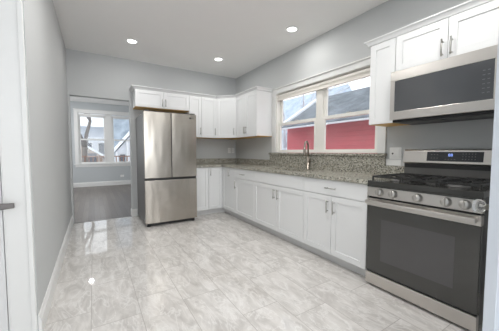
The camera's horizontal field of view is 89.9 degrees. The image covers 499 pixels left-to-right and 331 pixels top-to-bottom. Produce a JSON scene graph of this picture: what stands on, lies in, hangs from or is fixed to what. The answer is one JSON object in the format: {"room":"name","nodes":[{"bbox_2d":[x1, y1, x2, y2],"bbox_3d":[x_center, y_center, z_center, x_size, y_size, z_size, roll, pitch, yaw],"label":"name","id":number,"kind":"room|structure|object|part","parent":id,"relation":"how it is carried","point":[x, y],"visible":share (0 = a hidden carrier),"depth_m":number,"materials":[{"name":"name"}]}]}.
{"room":"kitchen","nodes":[
{"label":"kitchen","id":0,"kind":"room"},
{"bbox_2d":[22,0,71,330],"bbox_3d":[-2.125,-0.364,2.676,0.120,2.743,2.887,-2,4,-32],"label":"wall","id":1,"kind":"structure","parent":0,"point":[45,50],"depth_m":2.03,"materials":[{"name":"grey paint"}]},
{"bbox_2d":[38,215,72,330],"bbox_3d":[-2.069,0.933,2.784,0.016,0.140,2.886,-2,4,-32],"label":"baseboard","id":2,"kind":"structure","parent":1,"relation":"attached to","point":[45,308],"depth_m":2.02,"materials":[{"name":"white paint"}]},
{"bbox_2d":[70,101,130,182],"bbox_3d":[-4.849,-0.690,8.501,4.786,2.743,0.120,-2,4,-32],"label":"wall","id":3,"kind":"structure","parent":0,"point":[109,173],"depth_m":8.30,"materials":[{"name":"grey paint"}]},
{"bbox_2d":[73,108,129,166],"bbox_3d":[-4.820,-0.901,8.466,1.870,1.868,0.150,-2,4,-32],"label":"window","id":4,"kind":"structure","parent":3,"relation":"in","point":[108,139],"depth_m":8.43,"materials":[{"name":"white paint"}]},
{"bbox_2d":[78,113,104,117],"bbox_3d":[-5.167,-1.629,8.196,0.733,0.100,0.028,-2,4,-32],"label":"window blind","id":5,"kind":"object","parent":4,"relation":"attached to","point":[79,114],"visible":1,"depth_m":8.18,"materials":[{"name":"white paint"}]},
{"bbox_3d":[-5.166,-1.659,8.194,0.733,0.040,0.028,-2,4,-32],"label":"head rail","id":6,"kind":"part","parent":5,"relation":"part of","materials":[{"name":"white paint"}]},
{"bbox_3d":[-5.201,-1.260,8.273,0.740,0.855,0.030,-2,4,-32],"label":"sash","id":7,"kind":"part","parent":4,"relation":"part of","materials":[{"name":"white paint"}]},
{"bbox_3d":[-5.183,-0.478,8.287,0.740,0.798,0.030,-2,4,-32],"label":"sash","id":8,"kind":"part","parent":4,"relation":"part of","materials":[{"name":"white paint"}]},
{"bbox_2d":[112,116,128,119],"bbox_3d":[-4.413,-1.653,8.665,0.623,0.100,0.028,-2,4,-32],"label":"window blind","id":9,"kind":"object","parent":4,"relation":"attached to","point":[113,117],"visible":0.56,"depth_m":8.62,"materials":[{"name":"white paint"}]},
{"bbox_3d":[-4.432,-0.503,8.754,0.630,0.798,0.030,-2,4,-32],"label":"sash","id":10,"kind":"part","parent":4,"relation":"part of","materials":[{"name":"white paint"}]},
{"bbox_2d":[73,180,130,187],"bbox_3d":[-4.865,0.609,8.482,4.666,0.150,0.018,-2,4,-32],"label":"baseboard","id":11,"kind":"structure","parent":3,"relation":"attached to","point":[121,182],"depth_m":8.41,"materials":[{"name":"white paint"}]},
{"bbox_2d":[66,49,235,223],"bbox_3d":[-1.655,-0.478,4.743,3.106,2.743,0.130,-2,4,-32],"label":"wall","id":12,"kind":"structure","parent":0,"point":[89,75],"depth_m":4.41,"materials":[{"name":"grey paint"}]},
{"bbox_2d":[132,209,136,215],"bbox_3d":[-2.054,0.845,4.482,0.080,0.130,0.016,-2,4,-32],"label":"baseboard","id":13,"kind":"structure","parent":12,"relation":"attached to","point":[134,211],"depth_m":4.47,"materials":[{"name":"white paint"}]},
{"bbox_2d":[132,89,188,113],"bbox_3d":[-1.567,-1.136,4.466,0.909,0.292,0.366,-2,4,-32],"label":"upper cabinet","id":14,"kind":"object","parent":12,"relation":"attached to","point":[149,100],"visible":1,"depth_m":4.33,"materials":[{"name":"white paint"}]},
{"bbox_3d":[-1.688,-1.127,4.232,0.453,0.280,0.020,-2,4,-32],"label":"door","id":15,"kind":"part","parent":14,"relation":"part of","materials":[{"name":"white paint"}]},
{"bbox_3d":[-1.583,-0.995,4.499,0.908,0.008,0.302,-2,4,-32],"label":"panel","id":16,"kind":"part","parent":14,"relation":"part of","materials":[{"name":"brown wood"}]},
{"bbox_3d":[-1.302,-1.140,4.472,0.449,0.280,0.020,-2,4,-32],"label":"door","id":17,"kind":"part","parent":14,"relation":"part of","materials":[{"name":"white paint"}]},
{"bbox_2d":[129,85,272,98],"bbox_3d":[-0.839,-1.305,4.472,2.514,0.046,0.800,0,3,-2],"label":"crown molding","id":18,"kind":"structure","parent":14,"relation":"on","point":[132,87],"depth_m":4.38,"materials":[{"name":"white paint"}]},
{"bbox_2d":[184,95,201,137],"bbox_3d":[-1.080,-0.916,4.782,0.235,0.765,0.366,-2,4,-32],"label":"upper cabinet","id":19,"kind":"object","parent":12,"relation":"attached to","point":[194,101],"visible":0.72,"depth_m":4.68,"materials":[{"name":"white paint"}]},
{"bbox_2d":[201,97,215,138],"bbox_3d":[-0.850,-0.923,4.925,0.304,0.765,0.366,-2,4,-32],"label":"upper cabinet","id":20,"kind":"object","parent":12,"relation":"attached to","point":[208,105],"visible":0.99,"depth_m":4.81,"materials":[{"name":"white paint"}]},
{"bbox_2d":[53,0,387,105],"bbox_3d":[-1.578,-1.805,3.186,4.786,0.080,12.441,-2,4,-32],"label":"ceiling","id":21,"kind":"structure","parent":0,"point":[181,34],"depth_m":3.22,"materials":[{"name":"white paint"}]},
{"bbox_2d":[126,39,137,43],"bbox_3d":[-1.688,-1.784,3.593,0.160,0.007,0.160,-2,4,-32],"label":"recessed light","id":22,"kind":"object","parent":21,"relation":"in","point":[133,41],"visible":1,"depth_m":3.59,"materials":[{"name":"white plastic"}]},
{"bbox_2d":[286,26,297,31],"bbox_3d":[0.549,-1.760,3.234,0.160,0.007,0.160,-2,4,-32],"label":"recessed light","id":23,"kind":"object","parent":21,"relation":"in","point":[290,28],"visible":1,"depth_m":3.23,"materials":[{"name":"white plastic"}]},
{"bbox_2d":[44,184,482,330],"bbox_3d":[-1.583,1.002,3.341,4.786,0.062,12.441,-2,4,-32],"label":"floor","id":24,"kind":"structure","parent":0,"point":[221,271],"depth_m":2.20,"materials":[{"name":"tile"}]},
{"bbox_2d":[76,216,130,222],"bbox_3d":[-2.466,0.918,4.262,0.855,0.006,0.024,-2,4,-32],"label":"threshold","id":25,"kind":"object","parent":24,"relation":"on","point":[126,216],"visible":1,"depth_m":4.25,"materials":[{"name":"silver metal"}]},
{"bbox_2d":[136,110,196,226],"bbox_3d":[-1.440,0.028,4.301,0.808,1.782,0.830,-2,4,-32],"label":"refrigerator","id":26,"kind":"object","parent":24,"relation":"on","point":[165,142],"visible":1,"depth_m":3.95,"materials":[{"name":"metal"}]},
{"bbox_3d":[-1.415,-0.312,3.853,0.396,1.008,0.070,-2,4,-32],"label":"door","id":27,"kind":"part","parent":26,"relation":"part of","materials":[{"name":"metal"}]},
{"bbox_3d":[-1.242,0.551,4.009,0.808,0.661,0.070,-2,4,-32],"label":"freezer drawer","id":28,"kind":"part","parent":26,"relation":"part of","materials":[{"name":"metal"}]},
{"bbox_3d":[-1.067,-0.324,4.069,0.400,1.008,0.070,-2,4,-32],"label":"door","id":29,"kind":"part","parent":26,"relation":"part of","materials":[{"name":"metal"}]},
{"bbox_2d":[196,167,208,215],"bbox_3d":[-1.020,0.460,4.720,0.287,0.873,0.666,-2,4,-32],"label":"base cabinet","id":30,"kind":"object","parent":24,"relation":"on","point":[202,173],"visible":0.47,"depth_m":4.50,"materials":[{"name":"white paint"}]},
{"bbox_2d":[207,167,238,217],"bbox_3d":[-0.394,0.454,4.845,0.906,0.873,1.114,-2,4,-32],"label":"base cabinet","id":31,"kind":"object","parent":24,"relation":"on","point":[221,180],"visible":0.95,"depth_m":4.60,"materials":[{"name":"white paint"}]},
{"bbox_3d":[-0.629,0.416,4.625,0.274,0.766,0.020,-2,4,-32],"label":"door","id":32,"kind":"part","parent":31,"relation":"part of","materials":[{"name":"white paint"}]},
{"bbox_3d":[-0.368,0.424,4.489,0.020,0.766,0.482,-2,4,-32],"label":"door","id":33,"kind":"part","parent":31,"relation":"part of","materials":[{"name":"white paint"}]},
{"bbox_2d":[234,169,257,226],"bbox_3d":[0.160,0.491,4.183,0.666,0.873,0.595,-2,4,-32],"label":"base cabinet","id":34,"kind":"object","parent":24,"relation":"on","point":[244,181],"visible":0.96,"depth_m":4.02,"materials":[{"name":"white paint"}]},
{"bbox_3d":[-0.082,0.145,4.013,0.020,0.155,0.592,-2,4,-32],"label":"drawer","id":35,"kind":"part","parent":34,"relation":"part of","materials":[{"name":"white paint"}]},
{"bbox_3d":[-0.082,0.530,4.034,0.020,0.605,0.592,-2,4,-32],"label":"door","id":36,"kind":"part","parent":34,"relation":"part of","materials":[{"name":"white paint"}]},
{"bbox_2d":[254,171,307,249],"bbox_3d":[0.595,0.531,3.486,0.666,0.873,1.048,-2,4,-32],"label":"base cabinet","id":37,"kind":"object","parent":24,"relation":"on","point":[278,198],"visible":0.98,"depth_m":3.25,"materials":[{"name":"white paint"}]},
{"bbox_3d":[0.221,0.558,3.548,0.020,0.605,0.546,-2,4,-32],"label":"door","id":38,"kind":"part","parent":37,"relation":"part of","materials":[{"name":"white paint"}]},
{"bbox_3d":[0.499,0.583,3.104,0.020,0.605,0.495,-2,4,-32],"label":"door","id":39,"kind":"part","parent":37,"relation":"part of","materials":[{"name":"white paint"}]},
{"bbox_2d":[303,177,368,276],"bbox_3d":[1.081,0.574,2.707,0.666,0.873,0.785,-2,4,-32],"label":"base cabinet","id":40,"kind":"object","parent":24,"relation":"on","point":[335,212],"visible":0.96,"depth_m":2.49,"materials":[{"name":"white paint"}]},
{"bbox_2d":[196,153,403,183],"bbox_3d":[0.130,-0.054,3.702,1.198,0.266,3.560,-2,4,-32],"label":"countertop","id":41,"kind":"structure","parent":40,"relation":"on","point":[360,168],"depth_m":3.23,"materials":[{"name":"stone"}]},
{"bbox_2d":[303,141,310,168],"bbox_3d":[0.805,-0.145,3.468,0.079,0.398,0.197,2,4,29],"label":"faucet","id":42,"kind":"object","parent":41,"relation":"on","point":[308,162],"visible":0.99,"depth_m":3.52,"materials":[{"name":"silver metal"}]},
{"bbox_3d":[0.790,-0.230,3.468,0.026,0.228,0.175,2,4,32],"label":"spout","id":43,"kind":"part","parent":42,"relation":"part of","materials":[{"name":"silver metal"}]},
{"bbox_3d":[0.735,0.604,2.725,0.020,0.605,0.389,-2,4,-32],"label":"door","id":44,"kind":"part","parent":40,"relation":"part of","materials":[{"name":"white paint"}]},
{"bbox_3d":[0.840,0.228,2.537,0.020,0.155,0.782,-2,4,-32],"label":"drawer","id":45,"kind":"part","parent":40,"relation":"part of","materials":[{"name":"white paint"}]},
{"bbox_3d":[0.943,0.623,2.392,0.020,0.605,0.389,-2,4,-32],"label":"door","id":46,"kind":"part","parent":40,"relation":"part of","materials":[{"name":"white paint"}]},
{"bbox_2d":[365,149,491,330],"bbox_3d":[1.471,0.460,2.014,0.710,1.182,0.759,-2,4,-32],"label":"gas range","id":47,"kind":"object","parent":24,"relation":"on","point":[426,244],"visible":0.98,"depth_m":1.82,"materials":[{"name":"silver metal"}]},
{"bbox_3d":[1.068,0.224,2.067,0.039,0.064,0.064,-2,4,-32],"label":"knob","id":48,"kind":"part","parent":47,"relation":"part of","materials":[{"name":"silver metal"}]},
{"bbox_3d":[1.126,0.230,1.974,0.039,0.064,0.064,-2,4,-32],"label":"knob","id":49,"kind":"part","parent":47,"relation":"part of","materials":[{"name":"silver metal"}]},
{"bbox_3d":[1.219,0.238,1.824,0.039,0.064,0.064,-2,4,-32],"label":"knob","id":50,"kind":"part","parent":47,"relation":"part of","materials":[{"name":"silver metal"}]},
{"bbox_3d":[1.181,0.320,1.825,0.026,0.034,0.729,-2,4,-32],"label":"door handle","id":51,"kind":"part","parent":47,"relation":"part of","materials":[{"name":"metal"}]},
{"bbox_3d":[1.240,0.985,1.899,0.044,0.100,0.753,-2,4,-32],"label":"storage drawer","id":52,"kind":"part","parent":47,"relation":"part of","materials":[{"name":"metal"}]},
{"bbox_3d":[1.241,0.639,1.880,0.044,0.562,0.753,-2,4,-32],"label":"oven door","id":53,"kind":"part","parent":47,"relation":"part of","materials":[{"name":"black glass"}]},
{"bbox_3d":[1.241,0.326,1.862,0.045,0.064,0.753,-2,4,-32],"label":"door rail","id":54,"kind":"part","parent":47,"relation":"part of","materials":[{"name":"metal"}]},
{"bbox_3d":[1.240,0.239,1.857,0.048,0.083,0.757,-2,4,-32],"label":"control panel","id":55,"kind":"part","parent":47,"relation":"part of","materials":[{"name":"metal"}]},
{"bbox_2d":[367,177,489,200],"bbox_3d":[1.493,0.162,2.010,0.644,0.053,0.759,-2,4,-32],"label":"cooktop","id":56,"kind":"object","parent":47,"relation":"in","point":[448,191],"depth_m":1.77,"materials":[{"name":"black metal"}]},
{"bbox_3d":[1.312,0.246,1.676,0.039,0.064,0.064,-2,4,-32],"label":"knob","id":57,"kind":"part","parent":47,"relation":"part of","materials":[{"name":"silver metal"}]},
{"bbox_3d":[1.473,0.141,1.768,0.146,0.014,0.146,-2,4,-32],"label":"burner","id":58,"kind":"part","parent":47,"relation":"part of","materials":[{"name":"black metal"}]},
{"bbox_3d":[1.366,0.251,1.589,0.039,0.064,0.064,-2,4,-32],"label":"knob","id":59,"kind":"part","parent":47,"relation":"part of","materials":[{"name":"silver metal"}]},
{"bbox_2d":[472,33,498,330],"bbox_3d":[1.245,0.076,1.179,0.760,2.020,0.099,-2,4,-32],"label":"door","id":60,"kind":"structure","parent":24,"relation":"on","point":[491,290],"depth_m":0.96,"materials":[{"name":"white paint"}]},
{"bbox_3d":[0.953,0.168,1.037,0.058,0.058,0.041,-2,4,-32],"label":"glass knob","id":61,"kind":"part","parent":60,"relation":"part of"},
{"bbox_2d":[282,84,351,149],"bbox_3d":[3.464,-2.612,23.079,7.400,6.800,12.900,-2,4,-32],"label":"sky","id":62,"kind":"structure","parent":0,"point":[290,106],"depth_m":20.09,"materials":[{"name":"white"}]},
{"bbox_2d":[236,0,493,165],"bbox_3d":[0.995,-0.407,3.538,0.124,2.743,4.982,-2,4,-32],"label":"wall","id":63,"kind":"structure","parent":0,"point":[344,44],"depth_m":2.83,"materials":[{"name":"grey paint"}]},
{"bbox_2d":[212,98,247,139],"bbox_3d":[-0.399,-0.930,5.058,0.611,0.765,0.617,-2,4,-32],"label":"upper cabinet","id":64,"kind":"object","parent":63,"relation":"attached to","point":[225,107],"visible":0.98,"depth_m":4.84,"materials":[{"name":"white paint"}]},
{"bbox_3d":[-0.451,-0.918,4.842,0.396,0.761,0.020,1,3,13],"label":"door","id":65,"kind":"part","parent":64,"relation":"part of","materials":[{"name":"white paint"}]},
{"bbox_3d":[-0.401,-0.552,5.087,0.601,0.008,0.599,-2,4,-32],"label":"panel","id":66,"kind":"part","parent":64,"relation":"part of","materials":[{"name":"brown wood"}]},
{"bbox_2d":[196,158,269,165],"bbox_3d":[-0.474,-0.065,4.672,1.197,0.102,1.276,-2,4,-32],"label":"backsplash","id":67,"kind":"structure","parent":63,"relation":"attached to","point":[212,160],"depth_m":5.15,"materials":[{"name":"stone"}]},
{"bbox_2d":[236,90,271,137],"bbox_3d":[0.052,-0.902,4.567,0.366,0.765,0.716,-2,4,-32],"label":"upper cabinet","id":68,"kind":"object","parent":63,"relation":"attached to","point":[254,108],"visible":1,"depth_m":4.33,"materials":[{"name":"white paint"}]},
{"bbox_3d":[-0.153,-0.906,4.641,0.020,0.761,0.349,-2,4,-32],"label":"door","id":69,"kind":"part","parent":68,"relation":"part of","materials":[{"name":"white paint"}]},
{"bbox_3d":[0.034,-0.889,4.341,0.020,0.761,0.349,-2,4,-32],"label":"door","id":70,"kind":"part","parent":68,"relation":"part of","materials":[{"name":"white paint"}]},
{"bbox_3d":[0.077,-0.525,4.604,0.302,0.008,0.715,-2,4,-32],"label":"panel","id":71,"kind":"part","parent":68,"relation":"part of","materials":[{"name":"brown wood"}]},
{"bbox_2d":[270,154,385,174],"bbox_3d":[0.910,-0.049,3.563,0.019,0.198,2.068,-2,4,-32],"label":"backsplash","id":72,"kind":"structure","parent":63,"relation":"attached to","point":[359,164],"depth_m":3.22,"materials":[{"name":"stone"}]},
{"bbox_2d":[272,56,386,152],"bbox_3d":[0.969,-0.720,3.529,0.149,1.078,2.039,-2,4,-32],"label":"window","id":73,"kind":"structure","parent":63,"relation":"in","point":[322,116],"depth_m":3.48,"materials":[{"name":"white paint"}]},
{"bbox_3d":[0.741,-0.461,3.948,0.030,0.490,0.859,-2,4,-32],"label":"sash","id":74,"kind":"part","parent":73,"relation":"part of","materials":[{"name":"beige paint"}]},
{"bbox_3d":[0.771,-0.915,3.941,0.030,0.508,0.859,-2,4,-32],"label":"sash","id":75,"kind":"part","parent":73,"relation":"part of","materials":[{"name":"beige paint"}]},
{"bbox_2d":[277,68,369,100],"bbox_3d":[0.958,-1.100,3.501,0.038,0.090,1.781,-2,4,-32],"label":"window blind","id":76,"kind":"object","parent":73,"relation":"attached to","point":[364,73],"visible":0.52,"depth_m":3.33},
{"bbox_3d":[1.270,-0.870,3.141,0.030,0.508,0.822,-2,4,-32],"label":"sash","id":77,"kind":"part","parent":73,"relation":"part of","materials":[{"name":"beige paint"}]},
{"bbox_3d":[1.240,-0.416,3.147,0.030,0.490,0.822,-2,4,-32],"label":"sash","id":78,"kind":"part","parent":73,"relation":"part of","materials":[{"name":"beige paint"}]},
{"bbox_2d":[369,37,407,126],"bbox_3d":[1.391,-0.783,2.457,0.328,0.765,0.242,-2,4,-32],"label":"upper cabinet","id":79,"kind":"object","parent":63,"relation":"attached to","point":[383,55],"visible":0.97,"depth_m":2.38,"materials":[{"name":"white paint"}]},
{"bbox_3d":[1.261,-0.779,2.376,0.020,0.761,0.239,-2,4,-32],"label":"door","id":80,"kind":"part","parent":79,"relation":"part of","materials":[{"name":"white paint"}]},
{"bbox_3d":[1.400,-0.406,2.483,0.302,0.008,0.241,-2,4,-32],"label":"panel","id":81,"kind":"part","parent":79,"relation":"part of","materials":[{"name":"brown wood"}]},
{"bbox_2d":[385,165,403,173],"bbox_3d":[1.514,0.053,2.598,0.019,0.102,0.214,-2,4,-32],"label":"backsplash","id":82,"kind":"structure","parent":63,"relation":"attached to","point":[389,169],"depth_m":2.60,"materials":[{"name":"stone"}]},
{"bbox_2d":[389,147,401,158],"bbox_3d":[1.515,-0.127,2.597,0.010,0.120,0.122,-2,4,-32],"label":"outlet cover","id":83,"kind":"object","parent":63,"relation":"attached to","point":[395,152],"visible":1,"depth_m":2.59,"materials":[{"name":"white plastic"}]},
{"bbox_2d":[391,149,398,156],"bbox_3d":[1.512,-0.127,2.596,0.002,0.084,0.082,-2,4,-32],"label":"receptacle","id":84,"kind":"object","parent":83,"relation":"attached to","point":[394,152],"depth_m":2.60,"materials":[{"name":"white plastic"}]},
{"bbox_2d":[395,0,498,71],"bbox_3d":[1.648,-0.980,1.998,0.366,0.320,0.785,-2,4,-32],"label":"upper cabinet","id":85,"kind":"object","parent":63,"relation":"attached to","point":[476,28],"visible":0.81,"depth_m":1.90,"materials":[{"name":"white paint"}]},
{"bbox_3d":[1.430,-0.991,2.093,0.020,0.306,0.389,-2,4,-32],"label":"door","id":86,"kind":"part","parent":85,"relation":"part of","materials":[{"name":"white paint"}]},
{"bbox_2d":[364,0,492,47],"bbox_3d":[1.568,-1.172,2.112,0.352,0.046,1.082,-2,4,-32],"label":"crown molding","id":87,"kind":"structure","parent":85,"relation":"on","point":[470,4],"depth_m":2.01,"materials":[{"name":"white paint"}]},
{"bbox_3d":[1.493,-0.912,1.940,0.038,0.130,0.012,-2,4,-32],"label":"handle","id":88,"kind":"part","parent":85,"relation":"part of","materials":[{"name":"silver metal"}]},
{"bbox_2d":[389,45,497,124],"bbox_3d":[1.625,-0.588,2.014,0.406,0.445,0.758,-2,4,-32],"label":"microwave","id":89,"kind":"object","parent":85,"relation":"attached to","point":[461,87],"visible":0.98,"depth_m":1.88,"materials":[{"name":"metal"}]},
{"bbox_3d":[1.455,-0.590,1.931,0.022,0.264,0.645,-2,4,-32],"label":"door glass","id":90,"kind":"part","parent":89,"relation":"part of","materials":[{"name":"black glass"}]},
{"bbox_3d":[1.525,-0.909,1.889,0.038,0.130,0.012,-2,4,-32],"label":"handle","id":91,"kind":"part","parent":85,"relation":"part of","materials":[{"name":"silver metal"}]},
{"bbox_3d":[1.637,-0.972,1.760,0.020,0.306,0.389,-2,4,-32],"label":"door","id":92,"kind":"part","parent":85,"relation":"part of","materials":[{"name":"white paint"}]},
{"bbox_3d":[-2.106,-0.275,1.060,1.559,2.743,0.120,-2,4,-32],"label":"wall","id":93,"kind":"structure","parent":0,"visible":0},
{"bbox_2d":[0,163,14,330],"bbox_3d":[-1.721,0.058,1.204,0.880,2.048,0.115,-2,4,-32],"label":"door","id":94,"kind":"structure","parent":93,"relation":"in","point":[4,315],"depth_m":1.45,"materials":[{"name":"white paint"}]},
{"bbox_3d":[-1.381,0.231,1.372,0.136,0.042,0.023,-2,4,-32],"label":"lever","id":95,"kind":"part","parent":94,"relation":"part of","materials":[{"name":"silver metal"}]},
{"bbox_2d":[0,0,37,330],"bbox_3d":[-1.786,0.004,1.258,1.056,2.165,0.140,-2,4,-32],"label":"door frame","id":96,"kind":"structure","parent":93,"relation":"attached to","point":[14,133],"depth_m":1.45,"materials":[{"name":"white paint"}]},
{"label":"outside","id":97,"kind":"structure","parent":0,"visible":0},
{"bbox_3d":[-4.214,0.944,21.025,75.000,0.100,80.000,-2,4,-32],"label":"ground","id":98,"kind":"structure","parent":97,"visible":0},
{"bbox_2d":[81,117,91,161],"bbox_3d":[-9.728,-2.137,12.573,4.068,6.981,5.463,-2,4,-32],"label":"bare tree","id":99,"kind":"object","parent":98,"relation":"on","point":[84,143],"visible":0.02,"depth_m":13.01,"materials":[{"name":"grey plant"}]},
{"bbox_2d":[80,113,103,153],"bbox_3d":[-14.115,-2.167,20.867,7.000,6.100,6.500,-2,4,-32],"label":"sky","id":100,"kind":"structure","parent":98,"relation":"on","point":[96,131],"depth_m":19.08,"materials":[{"name":"white paint"}]},
{"bbox_3d":[-11.219,-1.130,19.393,0.800,1.200,0.020,-2,4,-32],"label":"pane","id":101,"kind":"part","parent":100,"relation":"part of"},
{"bbox_2d":[81,146,103,161],"bbox_3d":[-10.452,-0.143,15.419,2.850,2.670,3.200,-2,4,-32],"label":"garage","id":102,"kind":"structure","parent":98,"relation":"on","point":[91,152],"depth_m":14.54,"materials":[{"name":"beige paint"}]},
{"bbox_3d":[-9.171,0.267,14.565,0.500,1.950,0.039,-2,4,-32],"label":"shed door","id":103,"kind":"part","parent":102,"relation":"part of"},
{"bbox_2d":[81,156,129,161],"bbox_3d":[-5.865,0.528,9.928,3.500,1.950,0.140,-2,4,-32],"label":"deck railing","id":104,"kind":"object","parent":98,"relation":"on","point":[81,156],"visible":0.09,"depth_m":9.85,"materials":[{"name":"brown wood"}]},
{"bbox_3d":[-5.864,-0.361,9.879,3.300,0.040,0.140,-2,4,-32],"label":"rail","id":105,"kind":"part","parent":104,"relation":"part of","materials":[{"name":"brown wood"}]},
{"bbox_2d":[112,115,129,161],"bbox_3d":[-5.598,-3.117,16.540,6.660,8.500,6.350,-2,4,-32],"label":"neighbor house","id":106,"kind":"structure","parent":98,"relation":"on","point":[120,126],"depth_m":13.39,"materials":[{"name":"blue"}]},
{"bbox_3d":[-6.181,0.068,12.703,0.100,2.561,0.100,-2,4,-32],"label":"porch post","id":107,"kind":"part","parent":106,"relation":"part of","materials":[{"name":"white paint"}]},
{"bbox_2d":[282,87,343,138],"bbox_3d":[1.443,-2.577,13.823,6.118,7.759,5.100,-2,4,-32],"label":"bare tree","id":108,"kind":"object","parent":98,"relation":"on","point":[301,105],"visible":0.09,"depth_m":13.85,"materials":[{"name":"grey plant"}]},
{"bbox_2d":[283,78,365,149],"bbox_3d":[2.487,-1.678,10.164,5.295,6.365,2.573,-1,3,-23],"label":"bare tree","id":109,"kind":"object","parent":98,"relation":"on","point":[341,90],"visible":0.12,"depth_m":10.73,"materials":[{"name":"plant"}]},
{"bbox_2d":[282,86,374,149],"bbox_3d":[4.682,-0.132,4.502,3.490,3.900,9.090,-2,4,-32],"label":"neighbor house","id":110,"kind":"structure","parent":98,"relation":"on","point":[354,132],"depth_m":6.20,"materials":[{"name":"red"}]}
]}

